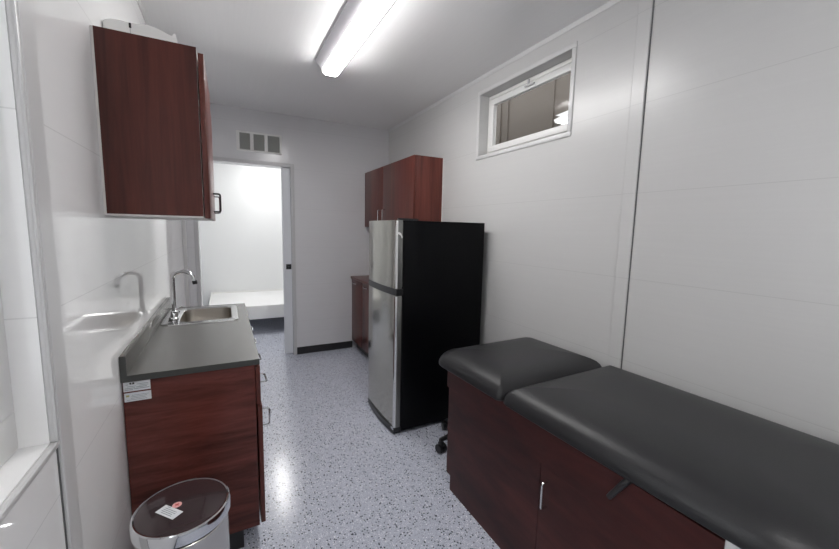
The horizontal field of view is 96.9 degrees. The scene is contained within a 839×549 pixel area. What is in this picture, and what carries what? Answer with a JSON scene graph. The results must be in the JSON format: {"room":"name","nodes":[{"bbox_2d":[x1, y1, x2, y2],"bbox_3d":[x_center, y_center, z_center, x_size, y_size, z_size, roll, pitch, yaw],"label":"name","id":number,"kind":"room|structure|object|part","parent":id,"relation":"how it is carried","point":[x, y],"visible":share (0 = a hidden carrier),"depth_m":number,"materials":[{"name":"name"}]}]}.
{"room":"examination room","nodes":[
{"label":"examination room","id":0,"kind":"room"},
{"bbox_2d":[0,0,185,548],"bbox_3d":[-1.035,-0.004,1.008,0.160,2.704,6.130,-2,8,-27],"label":"wall","id":1,"kind":"structure","parent":0,"point":[114,272],"depth_m":1.05,"materials":[{"name":"white paint"}]},
{"bbox_2d":[0,0,59,523],"bbox_3d":[-0.675,-0.190,0.388,0.110,1.305,0.890,-2,8,-27],"label":"window","id":2,"kind":"structure","parent":1,"relation":"in","point":[8,433],"depth_m":0.79,"materials":[{"name":"grey"}]},
{"bbox_3d":[-0.704,-0.189,0.373,0.045,1.261,0.846,-2,8,-27],"label":"frame","id":3,"kind":"part","parent":2,"relation":"part of","materials":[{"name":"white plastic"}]},
{"bbox_2d":[17,0,83,548],"bbox_3d":[-0.872,0.030,0.879,0.009,2.674,0.076,-2,8,-27],"label":"trim","id":4,"kind":"structure","parent":1,"relation":"attached to","point":[66,451],"depth_m":0.87,"materials":[{"name":"grey"}]},
{"bbox_2d":[56,448,67,548],"bbox_3d":[-0.856,0.035,0.842,0.002,2.674,0.005,-2,8,-27],"label":"trim","id":5,"kind":"structure","parent":1,"relation":"attached to","point":[57,448],"depth_m":0.90,"materials":[{"name":"grey"}]},
{"bbox_2d":[137,0,149,25],"bbox_3d":[-0.930,-1.338,0.889,0.012,0.024,6.130,-2,8,-27],"label":"trim","id":6,"kind":"structure","parent":1,"relation":"attached to","point":[138,1],"depth_m":2.12,"materials":[{"name":"grey plastic"}]},
{"bbox_2d":[119,297,170,374],"bbox_3d":[-1.441,0.273,2.009,0.021,0.078,1.344,-2,8,-27],"label":"backsplash","id":7,"kind":"structure","parent":1,"relation":"attached to","point":[132,352],"depth_m":1.76,"materials":[{"name":"grey laminate"}]},
{"bbox_2d":[89,25,221,220],"bbox_3d":[-1.166,-0.582,1.786,0.365,0.626,0.979,-2,8,-27],"label":"upper cabinet","id":8,"kind":"object","parent":1,"relation":"attached to","point":[152,97],"visible":1,"depth_m":1.34,"materials":[{"name":"brown wood"}]},
{"bbox_2d":[102,19,177,42],"bbox_3d":[-1.153,-0.928,1.602,0.238,0.107,0.403,-2,8,-27],"label":"plastic cover","id":9,"kind":"object","parent":8,"relation":"on","point":[119,25],"visible":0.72,"depth_m":1.42,"materials":[{"name":"white plastic"}]},
{"bbox_3d":[-0.934,-0.551,1.640,0.019,0.609,0.492,-2,8,-27],"label":"door","id":10,"kind":"part","parent":8,"relation":"part of","materials":[{"name":"red wood"}]},
{"bbox_3d":[-1.162,-0.607,2.068,0.019,0.609,0.478,-2,8,-27],"label":"door","id":11,"kind":"part","parent":8,"relation":"part of","materials":[{"name":"red wood"}]},
{"bbox_3d":[-0.982,-0.347,1.808,0.034,0.094,0.009,-2,8,-27],"label":"handle","id":12,"kind":"part","parent":8,"relation":"part of","materials":[{"name":"black plastic"}]},
{"bbox_2d":[182,220,189,306],"bbox_3d":[-2.359,-0.339,3.737,0.030,2.664,0.030,-2,8,-27],"label":"trim","id":13,"kind":"structure","parent":1,"relation":"attached to","point":[183,221],"depth_m":3.75,"materials":[{"name":"grey paint"}]},
{"bbox_2d":[199,163,282,305],"bbox_3d":[-2.647,-0.677,6.344,4.019,2.704,0.160,-2,8,-27],"label":"wall","id":14,"kind":"structure","parent":0,"point":[241,250],"depth_m":6.11,"materials":[{"name":"white paint"}]},
{"bbox_2d":[185,103,388,353],"bbox_3d":[-1.430,-0.409,4.323,2.542,2.704,0.160,-2,8,-27],"label":"wall","id":15,"kind":"structure","parent":0,"point":[331,161],"depth_m":4.37,"materials":[{"name":"white paint"}]},
{"bbox_2d":[194,156,296,354],"bbox_3d":[-1.857,-0.124,4.039,0.983,2.186,0.012,-2,8,-27],"label":"trim","id":16,"kind":"structure","parent":15,"relation":"attached to","point":[291,166],"depth_m":4.12,"materials":[{"name":"grey"}]},
{"bbox_2d":[236,130,281,154],"bbox_3d":[-1.701,-1.399,3.954,0.446,0.202,0.012,-2,8,-27],"label":"air vent","id":17,"kind":"object","parent":15,"relation":"in","point":[245,140],"visible":1,"depth_m":3.95,"materials":[{"name":"white plastic"}]},
{"bbox_3d":[-1.826,-1.395,3.890,0.100,0.166,0.010,-2,8,-27],"label":"louvre panel","id":18,"kind":"part","parent":17,"relation":"part of","materials":[{"name":"grey metal"}]},
{"bbox_3d":[-1.705,-1.399,3.953,0.106,0.166,0.010,-2,8,-27],"label":"louvre panel","id":19,"kind":"part","parent":17,"relation":"part of","materials":[{"name":"grey metal"}]},
{"bbox_3d":[-1.576,-1.405,4.020,0.119,0.166,0.010,-2,8,-27],"label":"louvre panel","id":20,"kind":"part","parent":17,"relation":"part of","materials":[{"name":"grey metal"}]},
{"bbox_2d":[281,167,292,353],"bbox_3d":[-1.141,-0.161,4.466,0.938,2.166,0.058,-2,8,-27],"label":"door","id":21,"kind":"structure","parent":15,"relation":"in","point":[285,172],"depth_m":4.26,"materials":[{"name":"white paint"}]},
{"bbox_2d":[297,341,351,353],"bbox_3d":[-1.146,0.890,4.546,0.673,0.085,0.010,-2,8,-27],"label":"baseboard","id":22,"kind":"structure","parent":15,"relation":"attached to","point":[347,344],"depth_m":4.53,"materials":[{"name":"black plastic"}]},
{"bbox_2d":[239,317,499,548],"bbox_3d":[-0.678,1.204,2.701,4.019,0.080,8.820,-2,8,-27],"label":"floor","id":23,"kind":"structure","parent":0,"point":[336,477],"depth_m":2.32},
{"bbox_2d":[129,478,230,548],"bbox_3d":[-0.750,1.026,1.194,0.271,0.626,0.286,3,7,13],"label":"pedal bin","id":24,"kind":"object","parent":23,"relation":"on","point":[191,513],"visible":1,"depth_m":1.13,"materials":[{"name":"silver metal"}]},
{"bbox_2d":[161,507,175,515],"bbox_3d":[-0.759,0.719,1.130,0.050,0.001,0.025,4,7,20],"label":"print","id":25,"kind":"object","parent":24,"relation":"on","point":[165,511],"depth_m":1.13,"materials":[{"name":"grey paper"}]},
{"bbox_2d":[122,327,270,548],"bbox_3d":[-1.223,0.767,2.187,0.532,0.884,1.322,-2,8,-27],"label":"base cabinet","id":26,"kind":"object","parent":23,"relation":"on","point":[208,424],"visible":0.67,"depth_m":1.58,"materials":[{"name":"brown wood"}]},
{"bbox_2d":[126,393,146,400],"bbox_3d":[-1.105,0.479,1.460,0.072,0.021,0.001,-2,8,-27],"label":"label","id":27,"kind":"object","parent":26,"relation":"attached to","point":[129,396],"depth_m":1.46,"materials":[{"name":"white paper"}]},
{"bbox_2d":[125,382,148,390],"bbox_3d":[-1.105,0.434,1.454,0.078,0.029,0.001,-2,8,-27],"label":"label","id":28,"kind":"object","parent":26,"relation":"attached to","point":[129,386],"depth_m":1.45,"materials":[{"name":"white paper"}]},
{"bbox_2d":[118,297,259,382],"bbox_3d":[-1.233,0.277,2.118,0.490,0.103,1.346,-2,8,-27],"label":"countertop","id":29,"kind":"structure","parent":26,"relation":"on","point":[157,351],"depth_m":1.74,"materials":[{"name":"grey laminate"}]},
{"bbox_2d":[169,270,197,319],"bbox_3d":[-1.496,0.120,2.308,0.168,0.300,0.148,3,7,15],"label":"faucet","id":30,"kind":"object","parent":29,"relation":"on","point":[175,315],"visible":1,"depth_m":2.30,"materials":[{"name":"silver metal"}]},
{"bbox_3d":[-1.526,0.262,2.320,0.052,0.014,0.150,-2,8,-27],"label":"plate","id":31,"kind":"part","parent":30,"relation":"part of","materials":[{"name":"silver metal"}]},
{"bbox_3d":[-1.487,0.243,2.263,0.063,0.046,0.030,5,8,30],"label":"tap handle","id":32,"kind":"part","parent":30,"relation":"part of","materials":[{"name":"silver metal"}]},
{"bbox_2d":[161,305,238,325],"bbox_3d":[-1.416,0.330,2.440,0.408,0.148,0.493,-2,8,-27],"label":"sink","id":33,"kind":"object","parent":29,"relation":"in","point":[195,315],"visible":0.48,"depth_m":2.58,"materials":[{"name":"silver metal"}]},
{"bbox_3d":[-1.399,0.331,2.458,0.284,0.142,0.380,-2,8,-27],"label":"bowl","id":34,"kind":"part","parent":33,"relation":"part of","materials":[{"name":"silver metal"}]},
{"bbox_3d":[-0.798,0.478,1.810,0.019,0.178,0.326,-2,8,-27],"label":"drawer","id":35,"kind":"part","parent":26,"relation":"part of","materials":[{"name":"brown wood"}]},
{"bbox_3d":[-0.804,0.858,1.857,0.019,0.576,0.326,-2,8,-28],"label":"door","id":36,"kind":"part","parent":26,"relation":"part of","materials":[{"name":"brown wood"}]},
{"bbox_3d":[-0.772,0.508,1.828,0.040,0.008,0.108,-2,8,-27],"label":"handle","id":37,"kind":"part","parent":26,"relation":"part of","materials":[{"name":"silver metal"}]},
{"bbox_3d":[-0.721,0.667,1.748,0.038,0.088,0.008,-2,8,-27],"label":"handle","id":38,"kind":"part","parent":26,"relation":"part of","materials":[{"name":"silver metal"}]},
{"bbox_2d":[209,289,283,319],"bbox_3d":[-2.191,0.534,5.913,1.976,0.422,1.274,-2,8,-27],"label":"bed","id":39,"kind":"object","parent":23,"relation":"on","point":[268,303],"visible":0.25,"depth_m":5.47,"materials":[{"name":"white fabric"}]},
{"bbox_3d":[-1.899,0.514,5.351,1.970,0.184,0.020,-2,8,-27],"label":"frame","id":40,"kind":"part","parent":39,"relation":"part of","materials":[{"name":"white"}]},
{"bbox_2d":[352,279,368,356],"bbox_3d":[-0.319,0.560,4.104,0.498,0.880,1.465,-2,8,-27],"label":"base cabinet","id":41,"kind":"object","parent":23,"relation":"on","point":[360,291],"visible":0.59,"depth_m":4.34,"materials":[{"name":"brown wood"}]},
{"bbox_3d":[-0.743,0.457,4.465,0.018,0.771,0.393,-2,8,-27],"label":"door","id":42,"kind":"part","parent":41,"relation":"part of","materials":[{"name":"brown wood"}]},
{"bbox_2d":[351,275,368,285],"bbox_3d":[-0.294,0.108,4.056,0.488,0.027,1.472,-2,8,-27],"label":"countertop","id":43,"kind":"structure","parent":41,"relation":"on","point":[363,279],"depth_m":4.38,"materials":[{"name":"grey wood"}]},
{"bbox_3d":[-0.532,0.510,4.062,0.018,0.771,0.518,-2,8,-27],"label":"door","id":44,"kind":"part","parent":41,"relation":"part of","materials":[{"name":"brown wood"}]},
{"bbox_2d":[368,218,484,433],"bbox_3d":[0.020,0.349,3.032,0.763,1.568,0.574,-2,8,-27],"label":"refrigerator","id":45,"kind":"object","parent":23,"relation":"on","point":[425,277],"visible":0.95,"depth_m":2.76,"materials":[{"name":"black"}]},
{"bbox_3d":[-0.290,0.602,2.906,0.056,0.974,0.566,-2,8,-27],"label":"door","id":46,"kind":"part","parent":45,"relation":"part of","materials":[{"name":"silver metal"}]},
{"bbox_3d":[-0.273,-0.167,2.814,0.056,0.476,0.566,-2,8,-27],"label":"door","id":47,"kind":"part","parent":45,"relation":"part of","materials":[{"name":"silver metal"}]},
{"bbox_3d":[-0.177,0.635,2.653,0.017,0.966,0.019,-2,8,-27],"label":"handle","id":48,"kind":"part","parent":45,"relation":"part of","materials":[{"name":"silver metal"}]},
{"bbox_3d":[-0.160,-0.135,2.561,0.017,0.468,0.019,-2,8,-27],"label":"handle","id":49,"kind":"part","parent":45,"relation":"part of","materials":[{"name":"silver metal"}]},
{"bbox_3d":[-0.149,0.635,2.660,0.031,0.970,0.004,-2,8,-27],"label":"edge trim","id":50,"kind":"part","parent":45,"relation":"part of","materials":[{"name":"grey metal"}]},
{"bbox_3d":[-0.132,-0.135,2.568,0.031,0.472,0.004,-2,8,-27],"label":"edge trim","id":51,"kind":"part","parent":45,"relation":"part of","materials":[{"name":"grey metal"}]},
{"bbox_2d":[435,418,447,453],"bbox_3d":[0.353,0.972,2.599,0.517,0.448,0.540,-2,8,-27],"label":"stool","id":52,"kind":"object","parent":23,"relation":"on","point":[441,446],"visible":0.16,"depth_m":2.52,"materials":[{"name":"black plastic"}]},
{"bbox_2d":[439,337,838,548],"bbox_3d":[0.787,0.894,1.665,0.793,0.844,1.634,-2,8,-27],"label":"exam table","id":53,"kind":"object","parent":23,"relation":"on","point":[549,446],"visible":1,"depth_m":1.33,"materials":[{"name":"black leather"}]},
{"bbox_3d":[0.333,0.939,1.848,0.018,0.515,0.702,-2,8,-27],"label":"panel","id":54,"kind":"part","parent":53,"relation":"part of","materials":[{"name":"brown wood"}]},
{"bbox_3d":[0.494,0.877,1.477,0.035,0.119,0.010,-2,8,-27],"label":"handle","id":55,"kind":"part","parent":53,"relation":"part of","materials":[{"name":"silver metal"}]},
{"bbox_3d":[0.636,1.034,1.271,0.018,0.469,0.610,-2,8,-27],"label":"door","id":56,"kind":"part","parent":53,"relation":"part of","materials":[{"name":"brown wood"}]},
{"bbox_3d":[0.642,0.780,1.241,0.018,0.041,0.614,-2,8,-27],"label":"rail","id":57,"kind":"part","parent":53,"relation":"part of","materials":[{"name":"brown wood"}]},
{"bbox_3d":[0.649,0.684,1.185,0.087,0.097,0.045,3,7,14],"label":"lever","id":58,"kind":"part","parent":53,"relation":"part of","materials":[{"name":"black plastic"}]},
{"bbox_2d":[141,0,610,129],"bbox_3d":[0.051,-1.429,1.392,2.542,0.080,6.450,-2,8,-27],"label":"ceiling","id":59,"kind":"structure","parent":0,"point":[260,55],"depth_m":2.50,"materials":[{"name":"white paint"}]},
{"bbox_2d":[315,0,395,76],"bbox_3d":[-0.378,-1.450,2.218,0.224,0.092,1.241,-2,8,-27],"label":"ceiling lamp","id":60,"kind":"object","parent":59,"relation":"attached to","point":[357,19],"visible":1,"depth_m":2.20,"materials":[{"name":"white plastic"}]},
{"bbox_2d":[389,0,838,444],"bbox_3d":[1.078,-0.089,2.106,0.160,2.704,6.130,-2,8,-27],"label":"wall","id":61,"kind":"structure","parent":0,"point":[733,296],"depth_m":1.68,"materials":[{"name":"white paint"}]},
{"bbox_2d":[365,155,443,226],"bbox_3d":[-0.241,-0.839,4.037,0.345,0.654,1.336,-2,8,-27],"label":"upper cabinet","id":62,"kind":"object","parent":61,"relation":"attached to","point":[411,187],"visible":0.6,"depth_m":3.54,"materials":[{"name":"red wood"}]},
{"bbox_3d":[-0.526,-0.877,4.307,0.018,0.650,0.586,-2,8,-27],"label":"door","id":63,"kind":"part","parent":62,"relation":"part of","materials":[{"name":"red wood"}]},
{"bbox_3d":[-0.218,-0.800,3.720,0.018,0.650,0.744,-2,8,-27],"label":"door","id":64,"kind":"part","parent":62,"relation":"part of","materials":[{"name":"red wood"}]},
{"bbox_2d":[388,0,621,131],"bbox_3d":[1.031,-1.416,1.907,0.012,0.024,6.130,-2,8,-27],"label":"trim","id":65,"kind":"structure","parent":61,"relation":"attached to","point":[609,4],"depth_m":2.51,"materials":[{"name":"grey"}]},
{"bbox_2d":[476,41,576,159],"bbox_3d":[0.752,-1.145,2.632,0.157,0.530,0.950,-2,8,-27],"label":"window","id":66,"kind":"structure","parent":61,"relation":"in","point":[538,109],"depth_m":2.57,"materials":[{"name":"grey plastic"}]},
{"bbox_3d":[0.792,-1.146,2.653,0.068,0.466,0.886,-2,8,-27],"label":"frame","id":67,"kind":"part","parent":66,"relation":"part of","materials":[{"name":"white plastic"}]},
{"bbox_3d":[0.771,-1.144,2.642,0.038,0.404,0.830,-2,8,-27],"label":"sash","id":68,"kind":"part","parent":66,"relation":"part of","materials":[{"name":"white plastic"}]},
{"bbox_3d":[0.774,-1.144,2.638,0.006,0.318,0.754,-2,8,-27],"label":"pane","id":69,"kind":"part","parent":66,"relation":"part of","materials":[{"name":"clear glass"}]},
{"bbox_2d":[608,0,654,368],"bbox_3d":[1.066,-0.055,1.947,0.010,2.674,0.070,-2,8,-27],"label":"trim","id":70,"kind":"structure","parent":61,"relation":"attached to","point":[645,7],"depth_m":1.89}
]}

